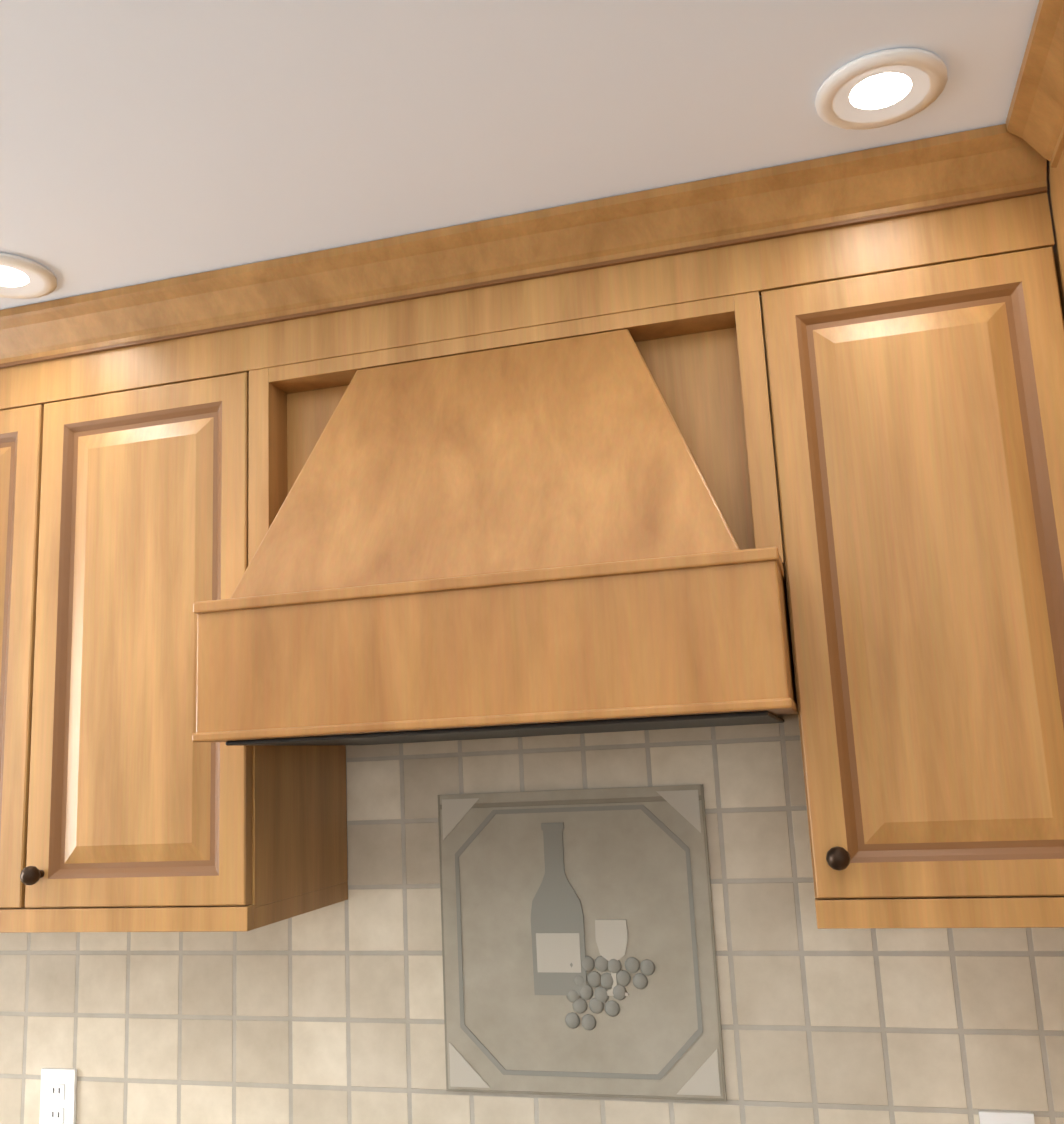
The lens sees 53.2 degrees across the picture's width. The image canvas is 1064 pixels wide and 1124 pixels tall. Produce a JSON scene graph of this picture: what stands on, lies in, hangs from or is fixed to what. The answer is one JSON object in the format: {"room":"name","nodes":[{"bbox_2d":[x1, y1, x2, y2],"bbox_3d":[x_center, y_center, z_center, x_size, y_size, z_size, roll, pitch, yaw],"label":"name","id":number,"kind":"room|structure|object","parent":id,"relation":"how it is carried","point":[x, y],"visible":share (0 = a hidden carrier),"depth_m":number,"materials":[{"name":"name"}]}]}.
{"room":"kitchen","nodes":[
{"label":"kitchen","id":0,"kind":"room"},
{"bbox_2d":[0,0,1038,309],"bbox_3d":[-0.629,-1.036,-1.229,5.800,0.100,6.705,-6,-11,15],"label":"ceiling","id":1,"kind":"structure","parent":0,"point":[148,140],"depth_m":1.28,"materials":[{"name":"white paint"}]},
{"bbox_2d":[0,253,56,298],"bbox_3d":[-0.814,-0.438,1.636,0.151,0.009,0.151,-1,-11,-9],"label":"recessed light","id":2,"kind":"object","parent":1,"relation":"in","point":[20,277],"depth_m":1.64,"materials":[{"name":"white plastic"}]},
{"bbox_2d":[815,48,947,129],"bbox_3d":[0.419,-0.564,1.277,0.151,0.009,0.151,-4,-11,9],"label":"recessed light","id":3,"kind":"object","parent":1,"relation":"in","point":[881,88],"depth_m":1.27,"materials":[{"name":"white plastic"}]},
{"bbox_2d":[0,296,1063,1123],"bbox_3d":[0.320,0.743,1.675,5.800,2.425,0.100,-6,-11,15],"label":"wall","id":4,"kind":"structure","parent":0,"point":[330,1014],"depth_m":1.76,"materials":[{"name":"beige tile"}]},
{"bbox_2d":[0,304,47,923],"bbox_3d":[-1.041,0.115,1.939,0.598,0.963,0.334,-6,-11,15],"label":"upper cabinet","id":5,"kind":"object","parent":4,"relation":"attached to","point":[21,329],"depth_m":1.73,"materials":[{"name":"brown wood"}]},
{"bbox_2d":[39,1068,76,1123],"bbox_3d":[-0.852,0.972,1.909,0.072,0.116,0.009,-6,-11,15],"label":"electrical outlet","id":6,"kind":"object","parent":4,"relation":"attached to","point":[58,1088],"depth_m":1.91,"materials":[{"name":"white plastic"}]},
{"bbox_2d":[24,264,347,923],"bbox_3d":[-0.570,0.069,1.813,0.383,0.963,0.334,-6,-11,15],"label":"upper cabinet","id":7,"kind":"object","parent":4,"relation":"attached to","point":[146,426],"depth_m":1.66,"materials":[{"name":"brown wood"}]},
{"bbox_2d":[192,329,797,745],"bbox_3d":[-0.027,-0.024,1.597,0.786,0.556,0.477,-6,-11,15],"label":"range hood","id":8,"kind":"object","parent":4,"relation":"attached to","point":[534,539],"visible":0.92,"depth_m":1.39,"materials":[{"name":"brown wood"}]},
{"bbox_2d":[438,784,726,1100],"bbox_3d":[0.067,0.607,1.709,0.450,0.470,0.012,-6,-11,15],"label":"picture","id":9,"kind":"object","parent":4,"relation":"attached to","point":[578,949],"visible":1,"depth_m":1.70,"materials":[{"name":"grey tile"}]},
{"bbox_2d":[736,128,1063,915],"bbox_3d":[0.553,-0.041,1.513,0.375,0.963,0.334,-6,-11,15],"label":"upper cabinet","id":10,"kind":"object","parent":4,"relation":"attached to","point":[862,396],"depth_m":1.36,"materials":[{"name":"brown wood"}]},
{"bbox_2d":[979,1111,1034,1123],"bbox_3d":[0.676,0.838,1.499,0.072,0.116,0.009,-6,-11,15],"label":"electrical outlet","id":11,"kind":"object","parent":4,"relation":"attached to","point":[985,1117],"depth_m":1.51,"materials":[{"name":"white plastic"}]},
{"bbox_3d":[-0.511,1.443,-1.690,5.800,0.100,6.705,-6,-11,15],"label":"floor","id":12,"kind":"structure","parent":0,"visible":0},
{"bbox_2d":[1006,0,1063,321],"bbox_3d":[1.078,0.592,1.050,0.852,2.422,0.724,-6,-11,15],"label":"tall cabinet","id":13,"kind":"object","parent":12,"relation":"on","point":[1035,118],"visible":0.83,"depth_m":1.26,"materials":[{"name":"brown wood"}]}
]}

